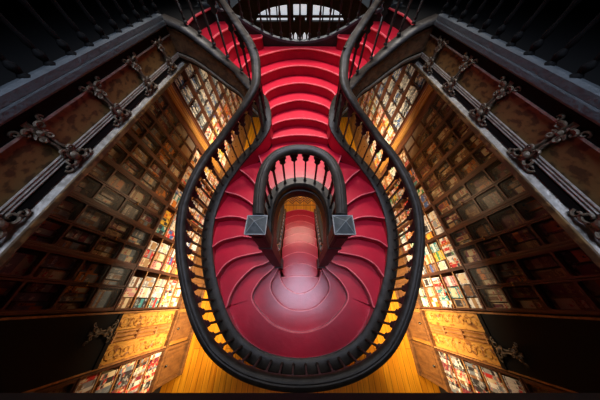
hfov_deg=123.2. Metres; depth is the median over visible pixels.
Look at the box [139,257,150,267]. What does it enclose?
book
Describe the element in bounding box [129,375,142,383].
book
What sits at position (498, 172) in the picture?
book
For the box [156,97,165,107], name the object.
book
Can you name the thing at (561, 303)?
book
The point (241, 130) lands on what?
bookcase
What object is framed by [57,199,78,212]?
book
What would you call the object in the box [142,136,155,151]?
book
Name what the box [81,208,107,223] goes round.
book
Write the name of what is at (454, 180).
book
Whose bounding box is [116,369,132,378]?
book
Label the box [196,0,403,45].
balustrade
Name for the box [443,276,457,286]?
book
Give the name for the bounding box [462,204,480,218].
book
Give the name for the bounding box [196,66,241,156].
bookcase
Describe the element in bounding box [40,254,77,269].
book
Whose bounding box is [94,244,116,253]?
book
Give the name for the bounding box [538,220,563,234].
book
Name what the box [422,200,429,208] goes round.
book
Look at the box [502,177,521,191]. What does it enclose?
book
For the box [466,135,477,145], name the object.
book
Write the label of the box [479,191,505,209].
book
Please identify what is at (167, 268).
book
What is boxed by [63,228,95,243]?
book
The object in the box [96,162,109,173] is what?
book
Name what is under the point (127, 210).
book
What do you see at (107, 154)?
book
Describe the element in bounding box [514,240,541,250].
book
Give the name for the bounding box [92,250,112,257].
book
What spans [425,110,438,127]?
book
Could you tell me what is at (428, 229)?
book
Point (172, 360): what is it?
bookcase
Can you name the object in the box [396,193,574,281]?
bookcase
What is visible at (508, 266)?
book
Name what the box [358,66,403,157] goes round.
bookcase
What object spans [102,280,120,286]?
book
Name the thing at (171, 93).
pilaster
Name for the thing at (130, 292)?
book
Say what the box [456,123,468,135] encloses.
book
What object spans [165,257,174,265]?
book
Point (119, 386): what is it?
books
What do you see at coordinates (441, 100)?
book
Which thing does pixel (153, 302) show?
book
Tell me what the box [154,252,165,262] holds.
book
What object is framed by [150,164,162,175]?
book
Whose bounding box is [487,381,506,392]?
book
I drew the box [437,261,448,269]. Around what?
book
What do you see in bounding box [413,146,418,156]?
book
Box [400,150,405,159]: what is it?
book
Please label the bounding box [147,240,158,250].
book
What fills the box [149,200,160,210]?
book
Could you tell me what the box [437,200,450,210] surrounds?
book
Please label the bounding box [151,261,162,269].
book
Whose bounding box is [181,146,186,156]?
book
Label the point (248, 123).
bookcase
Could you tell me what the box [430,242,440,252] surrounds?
book
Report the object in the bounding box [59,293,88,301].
book
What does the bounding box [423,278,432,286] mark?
book
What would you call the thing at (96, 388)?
book
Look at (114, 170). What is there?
bookcase
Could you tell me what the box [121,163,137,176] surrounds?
book
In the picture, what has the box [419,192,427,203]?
book
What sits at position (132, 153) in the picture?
book
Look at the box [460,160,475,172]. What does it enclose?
book
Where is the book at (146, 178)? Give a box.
[141,174,156,187]
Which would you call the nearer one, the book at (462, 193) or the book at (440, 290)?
the book at (462, 193)
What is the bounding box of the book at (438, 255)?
[433,250,445,261]
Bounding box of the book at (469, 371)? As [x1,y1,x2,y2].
[467,369,483,378]
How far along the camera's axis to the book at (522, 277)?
2.15 m
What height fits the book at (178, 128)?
0.262 m
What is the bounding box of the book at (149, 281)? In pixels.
[142,276,155,286]
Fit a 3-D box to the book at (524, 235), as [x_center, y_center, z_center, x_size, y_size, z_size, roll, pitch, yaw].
[2.892,0.479,2.118,0.052,0.243,0.123,0,58,0]
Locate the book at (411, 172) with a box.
[408,168,414,176]
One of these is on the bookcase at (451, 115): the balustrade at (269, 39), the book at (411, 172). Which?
the book at (411, 172)
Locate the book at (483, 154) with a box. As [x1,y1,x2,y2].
[477,146,491,159]
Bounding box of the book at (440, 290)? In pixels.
[436,289,446,292]
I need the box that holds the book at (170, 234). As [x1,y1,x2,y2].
[165,229,174,239]
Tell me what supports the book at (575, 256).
on the bookcase at (555, 252)
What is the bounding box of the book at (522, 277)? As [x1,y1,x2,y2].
[503,275,531,283]
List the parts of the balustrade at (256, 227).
newel post, handrail, newel post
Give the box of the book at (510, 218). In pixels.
[493,208,527,232]
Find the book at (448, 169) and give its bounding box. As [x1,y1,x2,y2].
[440,166,450,177]
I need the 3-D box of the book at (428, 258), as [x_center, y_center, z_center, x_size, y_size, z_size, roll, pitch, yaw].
[2.817,1.285,3.515,0.036,0.262,0.178,0,58,0]
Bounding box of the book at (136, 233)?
[131,229,147,240]
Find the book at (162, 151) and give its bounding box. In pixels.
[160,148,171,158]
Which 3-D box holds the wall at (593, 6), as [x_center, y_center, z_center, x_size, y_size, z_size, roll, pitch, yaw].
[4.675,-3.116,0.784,0.150,3.840,12.500,0,58,0]
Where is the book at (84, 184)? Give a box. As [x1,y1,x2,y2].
[77,178,95,191]
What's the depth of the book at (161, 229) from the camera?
3.27 m
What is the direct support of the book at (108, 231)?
on the bookcase at (66, 224)
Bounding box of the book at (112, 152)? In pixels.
[108,148,120,159]
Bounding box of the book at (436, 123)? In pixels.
[429,117,441,131]
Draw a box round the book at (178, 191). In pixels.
[175,188,182,196]
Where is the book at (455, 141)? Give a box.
[445,139,457,152]
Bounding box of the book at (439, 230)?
[435,226,443,234]
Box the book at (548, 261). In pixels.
[522,256,559,269]
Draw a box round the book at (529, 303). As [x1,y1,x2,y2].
[516,299,545,308]
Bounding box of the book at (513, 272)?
[498,268,522,277]
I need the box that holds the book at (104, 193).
[98,189,119,202]
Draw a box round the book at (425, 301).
[421,297,430,306]
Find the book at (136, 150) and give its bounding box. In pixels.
[133,147,149,162]
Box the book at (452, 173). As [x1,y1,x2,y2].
[443,171,454,180]
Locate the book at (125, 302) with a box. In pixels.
[117,298,132,307]
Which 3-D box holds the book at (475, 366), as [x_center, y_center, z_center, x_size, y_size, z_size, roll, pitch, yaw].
[2.861,2.694,2.635,0.162,0.235,0.045,0,58,0]
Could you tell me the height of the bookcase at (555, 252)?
3.970 m
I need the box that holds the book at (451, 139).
[442,137,454,149]
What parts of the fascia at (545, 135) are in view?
moulding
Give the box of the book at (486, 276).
[475,273,493,280]
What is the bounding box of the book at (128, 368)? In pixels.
[118,364,134,374]
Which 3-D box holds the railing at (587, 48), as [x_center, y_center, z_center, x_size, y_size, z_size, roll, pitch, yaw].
[3.215,-2.177,2.260,2.770,0.340,12.500,0,58,0]
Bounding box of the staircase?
[162,7,437,374]
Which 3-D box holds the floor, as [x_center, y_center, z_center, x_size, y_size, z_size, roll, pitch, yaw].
[0.000,0.317,6.185,6.400,0.120,12.500,0,58,0]
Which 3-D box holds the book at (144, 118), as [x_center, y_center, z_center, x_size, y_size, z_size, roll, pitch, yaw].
[-2.853,-1.503,2.949,0.052,0.253,0.126,0,58,0]
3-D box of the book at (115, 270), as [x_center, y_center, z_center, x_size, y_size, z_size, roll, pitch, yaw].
[-2.874,1.116,2.551,0.052,0.277,0.072,0,58,0]
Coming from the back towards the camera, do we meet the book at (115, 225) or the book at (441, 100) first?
the book at (441, 100)
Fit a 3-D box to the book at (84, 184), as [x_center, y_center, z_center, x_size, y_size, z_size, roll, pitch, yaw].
[-2.885,-0.229,2.133,0.052,0.264,0.114,0,58,0]
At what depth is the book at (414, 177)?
3.98 m
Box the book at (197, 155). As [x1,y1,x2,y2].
[194,150,199,159]
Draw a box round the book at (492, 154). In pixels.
[483,153,493,161]
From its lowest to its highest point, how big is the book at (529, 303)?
0.270 m
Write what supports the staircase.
on the floor
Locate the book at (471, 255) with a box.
[462,248,482,262]
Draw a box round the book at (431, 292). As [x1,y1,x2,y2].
[426,287,436,296]
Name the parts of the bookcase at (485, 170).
shelf, door rail, shelf, door, shelf, door, shelf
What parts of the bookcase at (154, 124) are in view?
shelf, door, shelf, door, shelf, door rail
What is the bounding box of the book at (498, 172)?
[490,163,513,182]
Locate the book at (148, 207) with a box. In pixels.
[145,205,157,216]
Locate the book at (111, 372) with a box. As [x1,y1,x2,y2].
[98,369,117,380]
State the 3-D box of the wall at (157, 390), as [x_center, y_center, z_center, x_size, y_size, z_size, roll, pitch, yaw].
[-3.210,-0.938,4.210,0.180,4.560,12.500,0,58,0]
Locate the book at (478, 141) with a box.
[470,138,481,149]
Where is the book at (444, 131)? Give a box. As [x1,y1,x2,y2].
[436,126,449,141]
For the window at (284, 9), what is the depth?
6.06 m
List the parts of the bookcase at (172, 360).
door, door rail, shelf, shelf, shelf, shelf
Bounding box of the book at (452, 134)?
[438,130,453,145]
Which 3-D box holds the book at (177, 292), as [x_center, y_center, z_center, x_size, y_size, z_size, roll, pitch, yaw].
[-2.817,2.125,3.707,0.036,0.244,0.163,0,58,0]
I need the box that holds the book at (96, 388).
[94,381,112,390]
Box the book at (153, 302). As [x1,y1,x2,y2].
[146,298,159,307]
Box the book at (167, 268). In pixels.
[162,264,171,272]
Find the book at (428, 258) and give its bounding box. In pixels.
[424,254,433,264]
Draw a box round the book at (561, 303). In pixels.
[549,296,594,309]
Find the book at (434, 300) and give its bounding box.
[430,297,440,306]
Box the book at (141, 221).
[139,219,150,227]
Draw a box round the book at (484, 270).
[472,267,490,274]
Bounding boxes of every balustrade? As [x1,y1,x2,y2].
[0,0,163,108]
[175,0,424,392]
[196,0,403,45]
[244,144,355,269]
[277,204,284,250]
[315,204,322,250]
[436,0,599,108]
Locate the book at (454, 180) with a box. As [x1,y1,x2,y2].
[445,175,459,188]
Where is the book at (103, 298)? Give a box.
[89,290,115,307]
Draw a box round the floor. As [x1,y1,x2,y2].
[159,117,440,392]
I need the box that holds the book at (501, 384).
[485,377,504,387]
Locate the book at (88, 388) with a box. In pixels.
[75,386,92,392]
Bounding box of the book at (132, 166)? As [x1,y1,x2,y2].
[124,160,140,172]
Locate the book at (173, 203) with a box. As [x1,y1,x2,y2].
[170,198,177,208]
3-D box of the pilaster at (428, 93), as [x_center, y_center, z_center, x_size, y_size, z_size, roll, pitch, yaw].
[2.895,-1.430,4.872,0.430,3.970,0.480,0,58,0]
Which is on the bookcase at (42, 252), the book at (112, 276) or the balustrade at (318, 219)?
the book at (112, 276)
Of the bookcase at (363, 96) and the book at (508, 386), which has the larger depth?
the bookcase at (363, 96)
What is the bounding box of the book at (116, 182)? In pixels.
[103,175,129,196]
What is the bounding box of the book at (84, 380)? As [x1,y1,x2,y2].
[79,373,98,384]
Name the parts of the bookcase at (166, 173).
shelf, door, shelf, door, shelf, door rail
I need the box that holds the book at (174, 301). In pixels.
[169,298,178,306]
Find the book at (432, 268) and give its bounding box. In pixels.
[428,264,437,272]
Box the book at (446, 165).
[438,163,448,174]
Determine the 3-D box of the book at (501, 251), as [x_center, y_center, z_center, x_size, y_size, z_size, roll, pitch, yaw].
[2.890,0.771,2.320,0.052,0.305,0.108,0,58,0]
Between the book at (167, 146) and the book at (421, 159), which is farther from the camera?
the book at (421, 159)
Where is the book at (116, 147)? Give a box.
[113,140,127,152]
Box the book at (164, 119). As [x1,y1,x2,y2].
[161,115,171,127]
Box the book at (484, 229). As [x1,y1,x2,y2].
[472,221,494,240]
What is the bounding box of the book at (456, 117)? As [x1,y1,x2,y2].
[450,114,459,125]
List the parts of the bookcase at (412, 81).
door rail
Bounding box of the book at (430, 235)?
[425,232,434,239]
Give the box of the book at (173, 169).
[170,164,179,176]
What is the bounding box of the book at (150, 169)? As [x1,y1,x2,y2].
[146,167,159,180]
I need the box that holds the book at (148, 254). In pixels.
[143,249,154,258]
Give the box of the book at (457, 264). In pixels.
[450,263,460,267]
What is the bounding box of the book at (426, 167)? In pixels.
[420,164,429,175]
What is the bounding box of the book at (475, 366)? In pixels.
[465,362,479,369]
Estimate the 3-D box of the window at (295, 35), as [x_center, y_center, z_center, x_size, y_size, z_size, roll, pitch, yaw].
[0.000,-6.636,6.617,0.960,0.350,0.140,0,58,0]
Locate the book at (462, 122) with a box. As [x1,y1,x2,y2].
[452,118,463,129]
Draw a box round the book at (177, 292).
[173,289,180,296]
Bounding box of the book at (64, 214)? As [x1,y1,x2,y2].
[49,208,71,221]
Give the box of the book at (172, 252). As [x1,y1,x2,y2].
[168,248,175,258]
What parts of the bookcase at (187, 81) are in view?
door rail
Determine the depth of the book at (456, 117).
2.99 m
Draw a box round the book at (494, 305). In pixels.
[490,303,510,307]
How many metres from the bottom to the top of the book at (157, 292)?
0.233 m
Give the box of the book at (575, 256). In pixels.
[560,249,591,263]
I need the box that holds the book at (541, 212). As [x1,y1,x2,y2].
[528,209,548,218]
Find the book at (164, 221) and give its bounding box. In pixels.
[160,217,169,226]
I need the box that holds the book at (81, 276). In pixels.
[73,272,100,282]
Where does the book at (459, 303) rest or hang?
on the bookcase at (555, 252)
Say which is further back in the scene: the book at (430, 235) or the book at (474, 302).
the book at (430, 235)
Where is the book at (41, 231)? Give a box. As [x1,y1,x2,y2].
[33,226,57,237]
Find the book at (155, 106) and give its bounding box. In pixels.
[152,102,159,111]
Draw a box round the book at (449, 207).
[440,205,454,216]
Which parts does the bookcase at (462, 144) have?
door rail, shelf, door, shelf, door, shelf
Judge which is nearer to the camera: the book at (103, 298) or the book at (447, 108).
the book at (103, 298)
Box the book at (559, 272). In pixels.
[531,268,567,281]
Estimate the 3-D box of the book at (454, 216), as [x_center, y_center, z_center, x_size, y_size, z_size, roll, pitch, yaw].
[2.855,0.341,3.028,0.052,0.303,0.113,0,58,0]
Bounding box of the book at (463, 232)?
[454,229,467,237]
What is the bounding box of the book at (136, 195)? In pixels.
[126,189,146,207]
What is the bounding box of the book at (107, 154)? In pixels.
[106,153,116,162]
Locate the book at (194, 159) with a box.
[192,155,197,164]
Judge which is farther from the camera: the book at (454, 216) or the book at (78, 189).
the book at (454, 216)
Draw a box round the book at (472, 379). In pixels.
[470,377,486,387]
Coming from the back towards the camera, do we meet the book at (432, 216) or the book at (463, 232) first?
the book at (432, 216)
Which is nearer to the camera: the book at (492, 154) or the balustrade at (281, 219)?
the book at (492, 154)
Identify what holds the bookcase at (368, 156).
on the floor
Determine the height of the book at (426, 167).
0.270 m
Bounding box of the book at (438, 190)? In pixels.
[431,186,442,197]
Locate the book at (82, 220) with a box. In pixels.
[76,216,102,230]
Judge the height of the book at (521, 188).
0.278 m
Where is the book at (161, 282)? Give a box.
[156,279,166,286]
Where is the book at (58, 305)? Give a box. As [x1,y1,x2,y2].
[54,303,81,308]
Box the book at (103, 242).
[98,238,117,247]
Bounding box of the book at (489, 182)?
[473,180,495,196]
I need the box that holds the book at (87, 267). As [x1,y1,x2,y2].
[79,263,103,273]
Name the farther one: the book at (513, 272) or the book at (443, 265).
the book at (443, 265)
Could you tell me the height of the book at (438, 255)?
0.249 m
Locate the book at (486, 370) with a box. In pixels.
[481,367,499,377]
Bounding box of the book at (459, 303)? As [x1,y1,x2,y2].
[453,299,467,307]
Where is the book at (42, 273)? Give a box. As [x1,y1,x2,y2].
[33,268,69,281]
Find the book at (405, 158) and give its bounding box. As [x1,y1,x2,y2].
[402,155,407,163]
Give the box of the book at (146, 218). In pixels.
[141,214,153,223]
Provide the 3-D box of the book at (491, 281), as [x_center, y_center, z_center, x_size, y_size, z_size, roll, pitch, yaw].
[2.885,1.251,2.448,0.052,0.305,0.081,0,58,0]
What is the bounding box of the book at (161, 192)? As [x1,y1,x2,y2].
[156,186,167,199]
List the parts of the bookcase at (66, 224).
shelf, door, shelf, door, shelf, door rail, shelf, shelf, shelf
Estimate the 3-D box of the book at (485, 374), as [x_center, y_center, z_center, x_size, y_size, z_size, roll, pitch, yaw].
[2.861,2.573,2.357,0.162,0.231,0.046,0,58,0]
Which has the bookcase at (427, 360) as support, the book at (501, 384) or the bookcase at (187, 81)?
the book at (501, 384)
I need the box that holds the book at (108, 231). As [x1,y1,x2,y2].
[105,229,123,238]
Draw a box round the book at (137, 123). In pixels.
[135,118,146,129]
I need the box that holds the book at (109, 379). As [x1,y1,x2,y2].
[96,375,115,385]
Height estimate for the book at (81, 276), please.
0.261 m
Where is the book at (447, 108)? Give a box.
[442,105,450,115]
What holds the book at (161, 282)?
on the bookcase at (42, 252)
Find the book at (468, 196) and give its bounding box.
[457,195,472,207]
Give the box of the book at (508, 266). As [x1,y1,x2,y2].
[496,262,518,270]
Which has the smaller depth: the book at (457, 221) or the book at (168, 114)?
the book at (457, 221)
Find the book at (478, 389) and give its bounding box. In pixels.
[474,385,489,392]
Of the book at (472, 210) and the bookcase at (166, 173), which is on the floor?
the bookcase at (166, 173)
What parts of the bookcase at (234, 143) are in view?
door rail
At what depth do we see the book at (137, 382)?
2.72 m
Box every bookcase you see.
[0,243,205,315]
[25,193,203,281]
[29,340,191,392]
[71,157,201,254]
[104,130,206,229]
[129,110,212,208]
[148,94,218,192]
[173,70,231,171]
[185,64,235,163]
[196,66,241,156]
[211,77,244,152]
[222,84,246,145]
[231,91,248,135]
[238,97,250,129]
[349,97,361,129]
[351,91,368,136]
[353,84,377,145]
[355,77,388,152]
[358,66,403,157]
[364,65,414,163]
[368,70,426,171]
[381,94,451,192]
[387,110,470,204]
[393,130,495,229]
[394,243,599,315]
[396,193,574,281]
[398,157,528,254]
[408,340,570,392]
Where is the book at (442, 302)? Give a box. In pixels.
[440,301,451,303]
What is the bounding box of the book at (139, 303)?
[132,299,146,307]
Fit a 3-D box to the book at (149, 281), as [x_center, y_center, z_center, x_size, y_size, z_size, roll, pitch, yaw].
[-2.817,1.523,3.010,0.036,0.256,0.158,0,58,0]
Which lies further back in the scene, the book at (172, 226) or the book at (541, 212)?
the book at (172, 226)
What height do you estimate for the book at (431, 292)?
0.225 m
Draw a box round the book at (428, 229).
[425,223,431,233]
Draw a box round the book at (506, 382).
[504,380,524,391]
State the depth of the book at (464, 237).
2.82 m
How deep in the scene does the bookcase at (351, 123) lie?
8.50 m
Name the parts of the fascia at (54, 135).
moulding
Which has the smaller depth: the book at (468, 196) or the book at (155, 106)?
the book at (468, 196)
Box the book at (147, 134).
[146,130,161,145]
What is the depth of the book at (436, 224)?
3.33 m
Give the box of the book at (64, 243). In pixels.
[58,239,86,251]
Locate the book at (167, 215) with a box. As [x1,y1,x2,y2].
[163,210,172,219]
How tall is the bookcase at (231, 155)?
3.970 m
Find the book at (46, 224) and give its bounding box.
[40,220,60,230]
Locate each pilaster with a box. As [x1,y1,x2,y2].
[163,83,225,178]
[374,83,436,179]
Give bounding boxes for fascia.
[0,20,189,267]
[410,20,599,267]
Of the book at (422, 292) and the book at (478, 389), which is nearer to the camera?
the book at (478, 389)
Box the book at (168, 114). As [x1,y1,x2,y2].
[165,110,174,123]
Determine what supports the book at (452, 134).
on the bookcase at (451, 115)
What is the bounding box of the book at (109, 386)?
[93,384,111,392]
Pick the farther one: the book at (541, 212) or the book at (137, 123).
the book at (137, 123)
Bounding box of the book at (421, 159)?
[416,156,423,166]
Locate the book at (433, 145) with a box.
[426,142,435,154]
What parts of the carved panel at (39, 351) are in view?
panel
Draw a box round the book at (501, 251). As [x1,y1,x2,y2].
[488,248,507,257]
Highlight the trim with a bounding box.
[284,196,315,203]
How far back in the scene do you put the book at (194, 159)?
4.32 m
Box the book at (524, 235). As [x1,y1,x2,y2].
[506,229,536,243]
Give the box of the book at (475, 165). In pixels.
[462,163,478,175]
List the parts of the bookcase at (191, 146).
door, shelf, door, glass pane, glass pane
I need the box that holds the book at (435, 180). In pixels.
[428,179,436,187]
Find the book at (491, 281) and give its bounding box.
[479,279,497,286]
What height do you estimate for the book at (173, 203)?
0.245 m
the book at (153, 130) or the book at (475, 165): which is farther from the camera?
the book at (153, 130)
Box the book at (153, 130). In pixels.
[150,128,162,140]
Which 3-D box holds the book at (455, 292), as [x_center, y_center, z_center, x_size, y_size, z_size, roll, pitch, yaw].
[2.817,1.668,2.920,0.036,0.251,0.170,0,58,0]
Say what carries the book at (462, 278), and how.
on the bookcase at (555, 252)
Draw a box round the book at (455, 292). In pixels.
[448,287,462,297]
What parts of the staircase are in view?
skirting, apron moulding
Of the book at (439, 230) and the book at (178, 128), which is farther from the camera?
the book at (178, 128)
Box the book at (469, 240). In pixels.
[458,239,471,245]
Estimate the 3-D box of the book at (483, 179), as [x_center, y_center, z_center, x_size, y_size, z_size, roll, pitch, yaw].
[2.876,-0.279,2.592,0.052,0.257,0.117,0,58,0]
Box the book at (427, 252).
[425,246,430,255]
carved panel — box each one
[0,308,193,392]
[406,308,599,392]
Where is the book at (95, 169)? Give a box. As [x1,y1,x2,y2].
[92,166,106,177]
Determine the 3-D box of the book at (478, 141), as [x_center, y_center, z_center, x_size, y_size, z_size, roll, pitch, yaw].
[2.868,-0.935,2.580,0.052,0.266,0.079,0,58,0]
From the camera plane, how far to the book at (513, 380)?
2.14 m
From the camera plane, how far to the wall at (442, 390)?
3.46 m
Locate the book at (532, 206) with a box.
[521,199,542,212]
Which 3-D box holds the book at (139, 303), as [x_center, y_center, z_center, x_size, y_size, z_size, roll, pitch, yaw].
[-2.817,1.809,2.840,0.036,0.235,0.134,0,58,0]
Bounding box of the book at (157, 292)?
[151,287,163,297]
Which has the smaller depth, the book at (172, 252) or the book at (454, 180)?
the book at (454, 180)
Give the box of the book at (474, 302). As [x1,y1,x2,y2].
[467,298,482,307]
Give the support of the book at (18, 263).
on the bookcase at (42, 252)
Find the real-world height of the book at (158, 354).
0.267 m
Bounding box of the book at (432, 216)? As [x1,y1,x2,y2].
[428,210,436,221]
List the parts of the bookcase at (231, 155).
door rail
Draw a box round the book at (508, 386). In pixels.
[506,384,524,392]
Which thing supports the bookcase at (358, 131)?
on the floor
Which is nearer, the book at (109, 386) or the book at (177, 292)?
the book at (109, 386)
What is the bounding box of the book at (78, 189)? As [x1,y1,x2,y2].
[74,186,89,195]
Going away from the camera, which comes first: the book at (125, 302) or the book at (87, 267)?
the book at (87, 267)
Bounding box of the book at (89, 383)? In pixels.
[75,379,95,391]
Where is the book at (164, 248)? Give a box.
[158,243,169,253]
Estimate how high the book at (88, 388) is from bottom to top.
0.205 m
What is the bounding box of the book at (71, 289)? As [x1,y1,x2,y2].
[64,286,90,293]
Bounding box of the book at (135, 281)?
[128,276,142,286]
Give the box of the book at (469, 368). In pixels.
[466,366,480,373]
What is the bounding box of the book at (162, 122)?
[158,117,168,131]
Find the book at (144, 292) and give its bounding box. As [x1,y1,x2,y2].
[137,287,151,297]
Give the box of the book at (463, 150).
[452,148,466,161]
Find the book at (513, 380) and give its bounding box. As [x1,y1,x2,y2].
[502,375,521,386]
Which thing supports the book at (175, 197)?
on the bookcase at (166, 173)
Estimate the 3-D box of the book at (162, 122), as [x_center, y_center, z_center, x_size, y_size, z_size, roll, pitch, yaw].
[-2.886,-1.590,3.400,0.052,0.299,0.112,0,58,0]
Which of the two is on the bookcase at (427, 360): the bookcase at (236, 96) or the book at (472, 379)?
the book at (472, 379)
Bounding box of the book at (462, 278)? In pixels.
[455,272,470,284]
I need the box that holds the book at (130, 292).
[123,287,137,296]
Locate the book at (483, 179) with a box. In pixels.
[469,175,489,189]
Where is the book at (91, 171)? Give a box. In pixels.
[86,170,103,182]
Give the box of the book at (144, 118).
[140,113,150,125]
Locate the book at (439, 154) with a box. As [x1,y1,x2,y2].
[431,152,442,163]
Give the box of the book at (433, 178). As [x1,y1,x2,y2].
[426,176,435,185]
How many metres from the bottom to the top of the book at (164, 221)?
0.221 m
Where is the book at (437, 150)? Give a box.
[428,148,439,158]
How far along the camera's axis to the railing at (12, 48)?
2.17 m
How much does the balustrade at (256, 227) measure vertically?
2.277 m
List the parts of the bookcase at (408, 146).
glass pane, glass pane, door, door, shelf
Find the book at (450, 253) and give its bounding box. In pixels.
[445,251,454,256]
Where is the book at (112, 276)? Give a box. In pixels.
[106,273,124,280]
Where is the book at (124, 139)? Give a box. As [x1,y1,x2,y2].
[120,135,131,147]
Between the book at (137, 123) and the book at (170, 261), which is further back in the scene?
the book at (170, 261)
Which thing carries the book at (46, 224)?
on the bookcase at (66, 224)
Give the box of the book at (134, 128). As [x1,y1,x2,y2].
[130,124,142,135]
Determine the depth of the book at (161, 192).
3.37 m
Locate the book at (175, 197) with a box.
[173,193,179,201]
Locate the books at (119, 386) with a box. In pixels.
[0,64,599,392]
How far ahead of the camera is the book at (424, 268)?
3.65 m
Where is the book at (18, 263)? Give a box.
[0,252,37,276]
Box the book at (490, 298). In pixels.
[485,295,507,301]
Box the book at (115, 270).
[109,267,127,274]
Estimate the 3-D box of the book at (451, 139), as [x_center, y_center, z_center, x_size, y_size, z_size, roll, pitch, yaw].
[2.858,-1.081,3.111,0.052,0.241,0.075,0,58,0]
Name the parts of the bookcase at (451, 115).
door rail, shelf, door, shelf, door, shelf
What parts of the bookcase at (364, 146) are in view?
door rail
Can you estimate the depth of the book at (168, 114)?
3.55 m
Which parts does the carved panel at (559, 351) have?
panel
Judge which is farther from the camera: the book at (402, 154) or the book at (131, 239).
the book at (402, 154)
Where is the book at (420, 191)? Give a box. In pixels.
[417,186,423,196]
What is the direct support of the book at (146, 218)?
on the bookcase at (114, 170)
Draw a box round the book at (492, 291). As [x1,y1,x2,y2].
[483,288,502,294]
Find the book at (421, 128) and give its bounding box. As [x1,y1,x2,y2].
[417,125,423,136]
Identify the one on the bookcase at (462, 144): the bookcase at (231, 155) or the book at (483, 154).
the book at (483, 154)
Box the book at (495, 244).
[482,239,503,250]
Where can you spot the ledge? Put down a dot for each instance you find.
(3, 396)
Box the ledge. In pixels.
[0,393,599,399]
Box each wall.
[0,0,59,13]
[10,308,173,392]
[232,0,367,116]
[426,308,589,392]
[540,0,599,13]
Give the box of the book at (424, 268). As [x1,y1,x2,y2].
[422,266,427,274]
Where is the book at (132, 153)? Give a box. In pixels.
[128,152,146,168]
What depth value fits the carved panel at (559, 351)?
1.98 m
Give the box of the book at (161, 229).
[156,224,165,234]
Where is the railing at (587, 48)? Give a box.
[362,0,599,85]
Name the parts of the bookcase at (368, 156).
door rail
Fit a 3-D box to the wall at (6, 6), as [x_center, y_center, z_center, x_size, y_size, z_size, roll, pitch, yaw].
[-4.675,-3.116,0.784,0.150,3.840,12.500,0,58,0]
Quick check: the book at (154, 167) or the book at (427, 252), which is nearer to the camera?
the book at (154, 167)
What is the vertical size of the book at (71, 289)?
0.263 m
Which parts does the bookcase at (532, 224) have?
shelf, shelf, shelf, door rail, shelf, door, shelf, door, shelf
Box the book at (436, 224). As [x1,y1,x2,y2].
[431,218,440,228]
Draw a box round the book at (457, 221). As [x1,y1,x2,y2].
[447,219,460,227]
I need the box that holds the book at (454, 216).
[444,212,458,223]
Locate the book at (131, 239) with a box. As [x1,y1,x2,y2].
[128,236,142,245]
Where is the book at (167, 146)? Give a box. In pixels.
[164,142,174,154]
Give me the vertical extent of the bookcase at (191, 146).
3.970 m
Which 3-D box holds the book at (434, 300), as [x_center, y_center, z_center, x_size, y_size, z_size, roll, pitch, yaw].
[2.817,2.122,3.365,0.036,0.221,0.169,0,58,0]
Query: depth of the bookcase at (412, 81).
4.47 m
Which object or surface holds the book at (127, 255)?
on the bookcase at (66, 224)
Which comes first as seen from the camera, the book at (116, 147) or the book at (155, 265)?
the book at (116, 147)
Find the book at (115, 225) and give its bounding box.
[108,220,128,232]
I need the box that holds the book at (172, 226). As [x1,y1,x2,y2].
[169,222,174,231]
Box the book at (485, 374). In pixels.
[483,372,501,381]
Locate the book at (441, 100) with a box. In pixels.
[436,98,443,107]
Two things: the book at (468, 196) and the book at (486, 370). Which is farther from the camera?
the book at (468, 196)
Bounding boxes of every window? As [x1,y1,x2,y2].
[254,4,345,21]
[289,32,310,38]
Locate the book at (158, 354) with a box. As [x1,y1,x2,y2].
[150,352,161,359]
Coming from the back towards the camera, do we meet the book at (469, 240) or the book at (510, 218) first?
the book at (469, 240)
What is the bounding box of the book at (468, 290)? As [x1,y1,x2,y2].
[461,284,476,296]
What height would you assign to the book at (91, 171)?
0.257 m
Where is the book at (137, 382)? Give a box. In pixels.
[127,379,140,388]
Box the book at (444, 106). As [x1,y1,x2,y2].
[440,102,447,111]
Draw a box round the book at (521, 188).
[508,185,525,196]
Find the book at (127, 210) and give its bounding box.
[119,204,139,219]
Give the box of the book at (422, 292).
[419,287,426,296]
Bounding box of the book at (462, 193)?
[451,188,467,201]
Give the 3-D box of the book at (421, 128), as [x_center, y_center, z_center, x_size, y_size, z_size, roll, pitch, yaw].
[2.872,-1.646,3.860,0.052,0.299,0.125,0,58,0]
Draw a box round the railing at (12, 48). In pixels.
[0,0,237,85]
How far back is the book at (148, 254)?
3.01 m
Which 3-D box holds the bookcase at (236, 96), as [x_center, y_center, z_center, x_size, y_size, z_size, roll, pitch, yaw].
[-2.907,-4.481,6.811,0.406,3.970,0.610,0,58,0]
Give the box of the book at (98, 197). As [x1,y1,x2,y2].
[94,194,115,207]
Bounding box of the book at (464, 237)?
[455,234,470,242]
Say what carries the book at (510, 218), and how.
on the bookcase at (532, 224)
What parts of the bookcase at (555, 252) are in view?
shelf, shelf, shelf, shelf, door rail, shelf, door, door, shelf, shelf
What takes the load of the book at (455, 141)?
on the bookcase at (451, 115)
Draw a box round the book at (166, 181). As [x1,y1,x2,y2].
[160,177,172,191]
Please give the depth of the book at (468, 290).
2.69 m
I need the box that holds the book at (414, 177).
[411,173,416,182]
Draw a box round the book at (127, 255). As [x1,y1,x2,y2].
[117,247,137,262]
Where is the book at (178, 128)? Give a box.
[176,125,182,136]
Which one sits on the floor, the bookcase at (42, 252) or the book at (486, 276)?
the bookcase at (42, 252)
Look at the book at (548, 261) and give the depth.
1.91 m
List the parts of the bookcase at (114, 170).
shelf, door, shelf, door, shelf, door rail, shelf, shelf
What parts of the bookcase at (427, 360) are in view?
shelf, shelf, shelf, shelf, door rail, door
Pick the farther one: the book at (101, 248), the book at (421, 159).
the book at (421, 159)
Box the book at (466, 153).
[453,151,471,168]
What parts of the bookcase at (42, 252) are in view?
shelf, shelf, door, door, shelf, door rail, shelf, shelf, shelf, shelf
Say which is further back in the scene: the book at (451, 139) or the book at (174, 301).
the book at (174, 301)
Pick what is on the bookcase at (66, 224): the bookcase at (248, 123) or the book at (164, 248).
the book at (164, 248)

